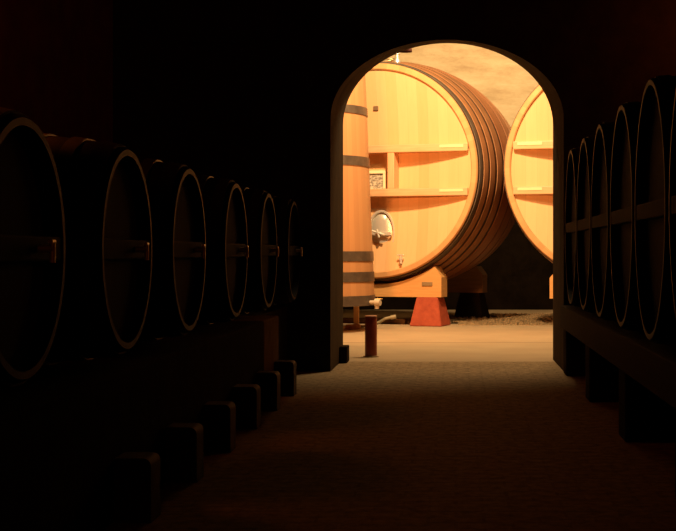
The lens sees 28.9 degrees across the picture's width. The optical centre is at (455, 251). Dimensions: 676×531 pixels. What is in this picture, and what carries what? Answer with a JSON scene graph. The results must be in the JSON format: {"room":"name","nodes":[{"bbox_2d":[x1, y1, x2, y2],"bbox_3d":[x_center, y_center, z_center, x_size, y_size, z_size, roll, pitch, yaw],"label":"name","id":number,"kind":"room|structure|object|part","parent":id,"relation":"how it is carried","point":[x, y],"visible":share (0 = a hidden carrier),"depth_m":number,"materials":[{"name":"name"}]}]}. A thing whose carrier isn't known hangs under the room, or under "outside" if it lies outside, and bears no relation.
{"room":"wine cellar","nodes":[
{"label":"wine cellar","id":0,"kind":"room"},
{"bbox_2d":[0,0,112,141],"bbox_3d":[-3.450,-0.800,4.250,0.300,3.900,16.500,0,0,0],"label":"wall","id":1,"kind":"structure","parent":0,"point":[56,56],"depth_m":10.85,"materials":[{"name":"red paint"}]},
{"bbox_2d":[271,195,302,305],"bbox_3d":[-2.017,-0.012,11.840,1.206,1.044,1.044,0,0,0],"label":"wine cask","id":2,"kind":"object","parent":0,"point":[286,211],"visible":0.3,"depth_m":11.59,"materials":[{"name":"brown wood"}]},
{"bbox_2d":[296,247,302,255],"bbox_3d":[-1.447,-0.004,11.980,0.066,0.083,0.040,0,0,0],"label":"tap","id":3,"kind":"object","parent":2,"relation":"on","point":[300,250],"depth_m":11.97,"materials":[{"name":"wood"}]},
{"bbox_2d":[103,310,675,530],"bbox_3d":[0.000,1.300,11.500,14.000,0.300,31.000,0,0,0],"label":"floor","id":4,"kind":"structure","parent":0,"point":[359,446],"depth_m":7.38,"materials":[{"name":"beige concrete"}]},
{"bbox_2d":[0,107,65,389],"bbox_3d":[-2.017,-0.012,4.450,1.206,1.044,1.044,0,0,0],"label":"wine cask","id":5,"kind":"object","parent":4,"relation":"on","point":[32,220],"visible":1,"depth_m":4.58,"materials":[{"name":"black wood"}]},
{"bbox_2d":[37,239,55,262],"bbox_3d":[-1.447,-0.004,4.590,0.066,0.083,0.040,0,0,0],"label":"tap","id":6,"kind":"object","parent":5,"relation":"on","point":[51,248],"depth_m":4.58,"materials":[{"name":"metal"}]},
{"bbox_2d":[43,133,152,364],"bbox_3d":[-2.017,-0.012,5.850,1.206,1.044,1.044,0,0,0],"label":"wine cask","id":7,"kind":"object","parent":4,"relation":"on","point":[106,204],"visible":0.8,"depth_m":5.61,"materials":[{"name":"black wood"}]},
{"bbox_2d":[135,242,148,259],"bbox_3d":[-1.447,-0.004,5.990,0.066,0.083,0.040,0,0,0],"label":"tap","id":8,"kind":"object","parent":7,"relation":"on","point":[145,248],"depth_m":5.98,"materials":[{"name":"metal"}]},
{"bbox_2d":[0,321,263,530],"bbox_3d":[-2.365,0.835,4.415,1.830,0.630,10.830,0,0,0],"label":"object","id":9,"kind":"object","parent":4,"relation":"on","point":[63,429],"visible":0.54,"depth_m":5.38,"materials":[{"name":"brown wood"}]},
{"bbox_2d":[114,452,160,522],"bbox_3d":[-1.371,1.012,5.600,0.155,0.275,0.180,0,0,0],"label":"stone block","id":10,"kind":"object","parent":4,"relation":"on","point":[137,475],"visible":1,"depth_m":5.51,"materials":[{"name":"grey stone"}]},
{"bbox_2d":[138,158,205,340],"bbox_3d":[-2.017,-0.012,7.200,1.206,1.044,1.044,0,0,0],"label":"wine cask","id":11,"kind":"object","parent":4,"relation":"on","point":[174,191],"visible":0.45,"depth_m":6.99,"materials":[{"name":"black wood"}]},
{"bbox_2d":[194,244,205,258],"bbox_3d":[-1.447,-0.004,7.340,0.066,0.083,0.040,0,0,0],"label":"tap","id":12,"kind":"object","parent":11,"relation":"on","point":[202,249],"depth_m":7.33,"materials":[{"name":"metal"}]},
{"bbox_2d":[166,423,203,482],"bbox_3d":[-1.371,1.012,6.570,0.155,0.275,0.180,0,0,0],"label":"stone block","id":13,"kind":"object","parent":4,"relation":"on","point":[184,441],"visible":1,"depth_m":6.48,"materials":[{"name":"stone"}]},
{"bbox_2d":[203,401,235,452],"bbox_3d":[-1.371,1.012,7.540,0.155,0.275,0.180,0,0,0],"label":"stone block","id":14,"kind":"object","parent":4,"relation":"on","point":[219,417],"visible":0.97,"depth_m":7.45,"materials":[{"name":"grey stone"}]},
{"bbox_2d":[196,175,248,325],"bbox_3d":[-2.017,-0.012,8.730,1.206,1.044,1.044,0,0,0],"label":"wine cask","id":15,"kind":"object","parent":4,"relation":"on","point":[227,248],"visible":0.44,"depth_m":8.47,"materials":[{"name":"black wood"}]},
{"bbox_2d":[240,245,248,257],"bbox_3d":[-1.447,-0.004,8.870,0.066,0.083,0.040,0,0,0],"label":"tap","id":16,"kind":"object","parent":15,"relation":"on","point":[246,249],"depth_m":8.86,"materials":[{"name":"wood"}]},
{"bbox_2d":[233,384,260,428],"bbox_3d":[-1.371,1.012,8.520,0.155,0.275,0.180,0,0,0],"label":"stone block","id":17,"kind":"object","parent":4,"relation":"on","point":[246,397],"visible":0.94,"depth_m":8.43,"materials":[{"name":"black stone"}]},
{"bbox_2d":[232,316,278,370],"bbox_3d":[-2.366,0.835,10.245,1.828,0.630,0.810,0,0,0],"label":"plinth","id":18,"kind":"object","parent":4,"relation":"on","point":[271,323],"visible":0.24,"depth_m":10.18,"materials":[{"name":"wood"}]},
{"bbox_2d":[239,186,278,314],"bbox_3d":[-2.017,-0.012,10.240,1.206,1.044,1.044,0,0,0],"label":"wine cask","id":19,"kind":"object","parent":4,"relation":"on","point":[259,205],"visible":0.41,"depth_m":10.01,"materials":[{"name":"black wood"}]},
{"bbox_2d":[271,246,278,256],"bbox_3d":[-1.447,-0.004,10.380,0.066,0.083,0.040,0,0,0],"label":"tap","id":20,"kind":"object","parent":19,"relation":"on","point":[276,250],"depth_m":10.37,"materials":[{"name":"wood"}]},
{"bbox_2d":[239,306,286,359],"bbox_3d":[-2.450,0.835,11.585,1.660,0.630,1.810,0,0,0],"label":"plinth","id":21,"kind":"object","parent":4,"relation":"on","point":[280,311],"visible":0.17,"depth_m":12.07,"materials":[{"name":"stone"}]},
{"bbox_2d":[256,371,280,410],"bbox_3d":[-1.371,1.012,9.490,0.155,0.275,0.180,0,0,0],"label":"stone block","id":22,"kind":"object","parent":4,"relation":"on","point":[269,382],"visible":0.91,"depth_m":9.40,"materials":[{"name":"black stone"}]},
{"bbox_2d":[274,360,296,395],"bbox_3d":[-1.371,1.012,10.450,0.155,0.275,0.180,0,0,0],"label":"stone block","id":23,"kind":"object","parent":4,"relation":"on","point":[287,369],"visible":0.91,"depth_m":10.36,"materials":[{"name":"black stone"}]},
{"bbox_2d":[339,345,348,362],"bbox_3d":[-1.166,1.065,13.570,0.082,0.170,0.300,0,0,0],"label":"guard stone","id":24,"kind":"object","parent":4,"relation":"on","point":[343,349],"visible":1,"depth_m":13.42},
{"bbox_2d":[343,76,381,328],"bbox_3d":[-1.995,-0.825,19.000,1.880,3.950,1.760,0,0,0],"label":"vat","id":25,"kind":"object","parent":4,"relation":"on","point":[358,254],"visible":0.29,"depth_m":18.53,"materials":[{"name":"orange wood"}]},
{"bbox_3d":[-1.489,0.895,19.411,0.080,0.370,0.080,0,0,0],"label":"leg","id":26,"kind":"part","parent":25,"relation":"part of","materials":[{"name":"brown wood"}]},
{"bbox_2d":[369,298,381,308],"bbox_3d":[-1.161,0.740,18.658,0.212,0.150,0.139,0,0,0],"label":"tap","id":27,"kind":"object","parent":25,"relation":"on","point":[376,302],"depth_m":18.63,"materials":[{"name":"gold metal"}]},
{"bbox_2d":[363,315,378,357],"bbox_3d":[-0.932,0.921,14.250,0.170,0.457,0.170,0,0,0],"label":"bollard","id":28,"kind":"object","parent":4,"relation":"on","point":[370,320],"visible":1,"depth_m":14.19,"materials":[{"name":"brown"}]},
{"bbox_3d":[-0.932,0.926,14.250,0.132,0.448,0.132,0,0,0],"label":"post","id":29,"kind":"part","parent":28,"relation":"part of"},
{"bbox_2d":[343,318,406,323],"bbox_3d":[-1.926,1.107,21.112,2.350,0.085,0.101,0,0,17],"label":"kerb","id":30,"kind":"object","parent":4,"relation":"on","point":[345,320],"visible":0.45,"depth_m":20.82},
{"bbox_2d":[361,315,395,327],"bbox_3d":[-1.188,1.040,19.549,0.590,0.203,0.075,0,0,4],"label":"hose","id":31,"kind":"object","parent":4,"relation":"on","point":[391,317],"visible":0.7,"depth_m":19.52,"materials":[{"name":"brown rubber"}]},
{"bbox_2d":[410,297,450,326],"bbox_3d":[-0.400,0.925,20.322,0.515,0.450,0.515,0,0,17],"label":"pedestal","id":32,"kind":"object","parent":4,"relation":"on","point":[428,311],"visible":0.96,"depth_m":20.13,"materials":[{"name":"red paint"}]},
{"bbox_2d":[374,266,446,296],"bbox_3d":[-1.208,0.461,20.552,2.140,0.477,0.314,0,0,17],"label":"cradle","id":33,"kind":"object","parent":32,"relation":"on","point":[433,282],"visible":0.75,"depth_m":20.23,"materials":[{"name":"orange wood"}]},
{"bbox_3d":[-0.448,0.495,20.165,0.170,0.060,0.020,0,0,17],"label":"plate","id":34,"kind":"part","parent":33,"relation":"part of","materials":[{"name":"brown metal"}]},
{"bbox_2d":[454,293,489,317],"bbox_3d":[0.279,0.925,22.541,0.515,0.450,0.515,0,0,17],"label":"pedestal","id":35,"kind":"object","parent":4,"relation":"on","point":[469,304],"visible":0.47,"depth_m":22.35,"materials":[{"name":"stone"}]},
{"bbox_2d":[447,266,486,292],"bbox_3d":[-0.525,0.472,22.786,2.140,0.455,0.300,0,0,17],"label":"cradle","id":36,"kind":"object","parent":35,"relation":"on","point":[474,280],"visible":0.26,"depth_m":22.41,"materials":[{"name":"brown wood"}]},
{"bbox_2d":[365,53,515,283],"bbox_3d":[-0.850,-1.291,21.722,3.700,3.741,3.026,0,0,17],"label":"great cask","id":37,"kind":"object","parent":36,"relation":"on","point":[437,144],"visible":0.56,"depth_m":20.26,"materials":[{"name":"brown wood"}]},
{"bbox_3d":[-1.257,-1.115,20.495,0.330,0.330,0.060,0,0,17],"label":"notice frame","id":38,"kind":"part","parent":37,"relation":"part of","materials":[{"name":"beige paper"}]},
{"bbox_3d":[-1.218,-0.290,20.279,0.211,0.141,0.036,0,0,17],"label":"hatch handle","id":39,"kind":"part","parent":37,"relation":"part of","materials":[{"name":"silver metal"}]},
{"bbox_2d":[397,254,403,263],"bbox_3d":[-0.840,0.108,20.223,0.152,0.143,0.165,0,0,0],"label":"tap","id":40,"kind":"object","parent":37,"relation":"on","point":[400,257],"depth_m":20.17,"materials":[{"name":"silver metal"}]},
{"bbox_2d":[448,313,552,324],"bbox_3d":[0.740,1.131,21.950,2.720,0.077,3.200,0,0,0],"label":"gravel","id":41,"kind":"object","parent":4,"relation":"on","point":[536,318],"visible":0.57,"depth_m":21.39,"materials":[{"name":"beige gravel"}]},
{"bbox_2d":[563,329,644,375],"bbox_3d":[1.590,0.935,12.200,1.140,0.430,0.320,0,0,0],"label":"stone pier","id":42,"kind":"object","parent":4,"relation":"on","point":[573,348],"visible":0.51,"depth_m":12.04,"materials":[{"name":"black stone"}]},
{"bbox_2d":[585,343,675,401],"bbox_3d":[1.590,0.935,10.100,1.140,0.430,0.320,0,0,0],"label":"stone pier","id":43,"kind":"object","parent":4,"relation":"on","point":[601,376],"visible":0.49,"depth_m":9.94,"materials":[{"name":"black stone"}]},
{"bbox_2d":[619,369,675,441],"bbox_3d":[1.590,0.935,8.000,1.140,0.430,0.320,0,0,0],"label":"stone pier","id":44,"kind":"object","parent":4,"relation":"on","point":[644,416],"visible":0.63,"depth_m":7.84,"materials":[{"name":"black stone"}]},
{"bbox_3d":[3.215,0.925,19.172,0.515,0.450,0.515,0,0,17],"label":"pedestal","id":45,"kind":"object","parent":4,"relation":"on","visible":0},
{"bbox_2d":[550,275,552,298],"bbox_3d":[2.409,0.483,19.408,2.000,0.434,0.300,0,0,17],"label":"cradle","id":46,"kind":"object","parent":45,"relation":"on","point":[551,277],"visible":0.02,"depth_m":19.55,"materials":[{"name":"orange wood"}]},
{"bbox_3d":[1.590,0.935,3.800,1.140,0.430,0.320,0,0,0],"label":"stone pier","id":47,"kind":"object","parent":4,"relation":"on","visible":0},
{"bbox_2d":[560,305,675,408],"bbox_3d":[1.090,0.615,7.740,0.180,0.210,9.480,0,0,0],"label":"bearer","id":48,"kind":"object","parent":47,"relation":"on","point":[652,365],"visible":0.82,"depth_m":7.71,"materials":[{"name":"brown wood"}]},
{"bbox_2d":[565,147,580,306],"bbox_3d":[1.680,-0.225,11.720,1.300,1.480,1.169,0,0,0],"label":"wine cask","id":49,"kind":"object","parent":48,"relation":"on","point":[573,158],"visible":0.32,"depth_m":11.95,"materials":[{"name":"brown wood"}]},
{"bbox_2d":[577,136,595,312],"bbox_3d":[1.680,-0.225,10.550,1.300,1.480,1.169,0,0,0],"label":"wine cask","id":50,"kind":"object","parent":48,"relation":"on","point":[584,260],"visible":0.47,"depth_m":10.76,"materials":[{"name":"black wood"}]},
{"bbox_2d":[591,121,616,319],"bbox_3d":[1.680,-0.225,9.380,1.300,1.480,1.169,0,0,0],"label":"wine cask","id":51,"kind":"object","parent":48,"relation":"on","point":[603,145],"visible":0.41,"depth_m":9.52,"materials":[{"name":"black wood"}]},
{"bbox_2d":[610,101,643,330],"bbox_3d":[1.680,-0.225,8.150,1.300,1.480,1.169,0,0,0],"label":"wine cask","id":52,"kind":"object","parent":48,"relation":"on","point":[623,164],"visible":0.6,"depth_m":8.23,"materials":[{"name":"black wood"}]},
{"bbox_2d":[635,75,675,343],"bbox_3d":[1.680,-0.225,6.950,1.300,1.480,1.169,0,0,0],"label":"wine cask","id":53,"kind":"object","parent":48,"relation":"on","point":[652,250],"visible":0.94,"depth_m":7.04,"materials":[{"name":"black wood"}]},
{"bbox_2d":[669,91,675,316],"bbox_3d":[1.680,-0.225,5.750,1.300,1.480,1.169,0,0,0],"label":"wine cask","id":54,"kind":"object","parent":48,"relation":"on","point":[672,165],"visible":1,"depth_m":6.24,"materials":[{"name":"black wood"}]},
{"bbox_2d":[113,0,675,371],"bbox_3d":[0.000,-2.150,13.200,14.000,6.600,1.400,0,0,0],"label":"wall","id":55,"kind":"structure","parent":0,"point":[244,92],"depth_m":12.50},
{"bbox_2d":[330,40,563,371],"bbox_3d":[-0.086,-0.541,13.200,2.244,3.383,1.400,0,0,0],"label":"trim","id":56,"kind":"structure","parent":55,"relation":"attached to","point":[340,101],"depth_m":13.14,"materials":[{"name":"brown paint"}]},
{"bbox_2d":[343,222,552,309],"bbox_3d":[0.000,-0.225,26.150,14.000,2.750,0.500,0,0,0],"label":"wall","id":57,"kind":"structure","parent":0,"point":[518,274],"depth_m":25.90,"materials":[{"name":"stone"}]},
{"bbox_2d":[384,43,538,126],"bbox_3d":[0.000,-3.525,26.200,14.000,3.850,0.400,0,0,0],"label":"wall","id":58,"kind":"structure","parent":0,"point":[504,82],"depth_m":26.00,"materials":[{"name":"beige paint"}]},
{"bbox_3d":[0.000,-5.600,19.450,14.600,0.300,13.900,0,0,0],"label":"ceiling","id":59,"kind":"structure","parent":0,"visible":0},
{"bbox_2d":[399,48,411,52],"bbox_3d":[-0.590,-3.880,15.000,0.170,3.140,0.170,0,0,0],"label":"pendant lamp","id":60,"kind":"object","parent":59,"relation":"hanging from","point":[408,50],"visible":0.1,"depth_m":15.06,"materials":[{"name":"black metal"}]},
{"bbox_3d":[2.287,0.925,21.882,0.515,0.450,0.515,0,0,17],"label":"pedestal","id":61,"kind":"object","parent":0,"visible":0},
{"bbox_3d":[3.090,0.493,21.636,2.000,0.413,0.300,0,0,17],"label":"cradle","id":62,"kind":"object","parent":61,"relation":"on","visible":0},
{"bbox_2d":[504,85,552,262],"bbox_3d":[2.765,-1.270,20.572,3.700,3.700,3.026,0,0,17],"label":"great cask","id":63,"kind":"object","parent":62,"relation":"on","point":[528,156],"visible":0.29,"depth_m":19.59,"materials":[{"name":"brown wood"}]}
]}

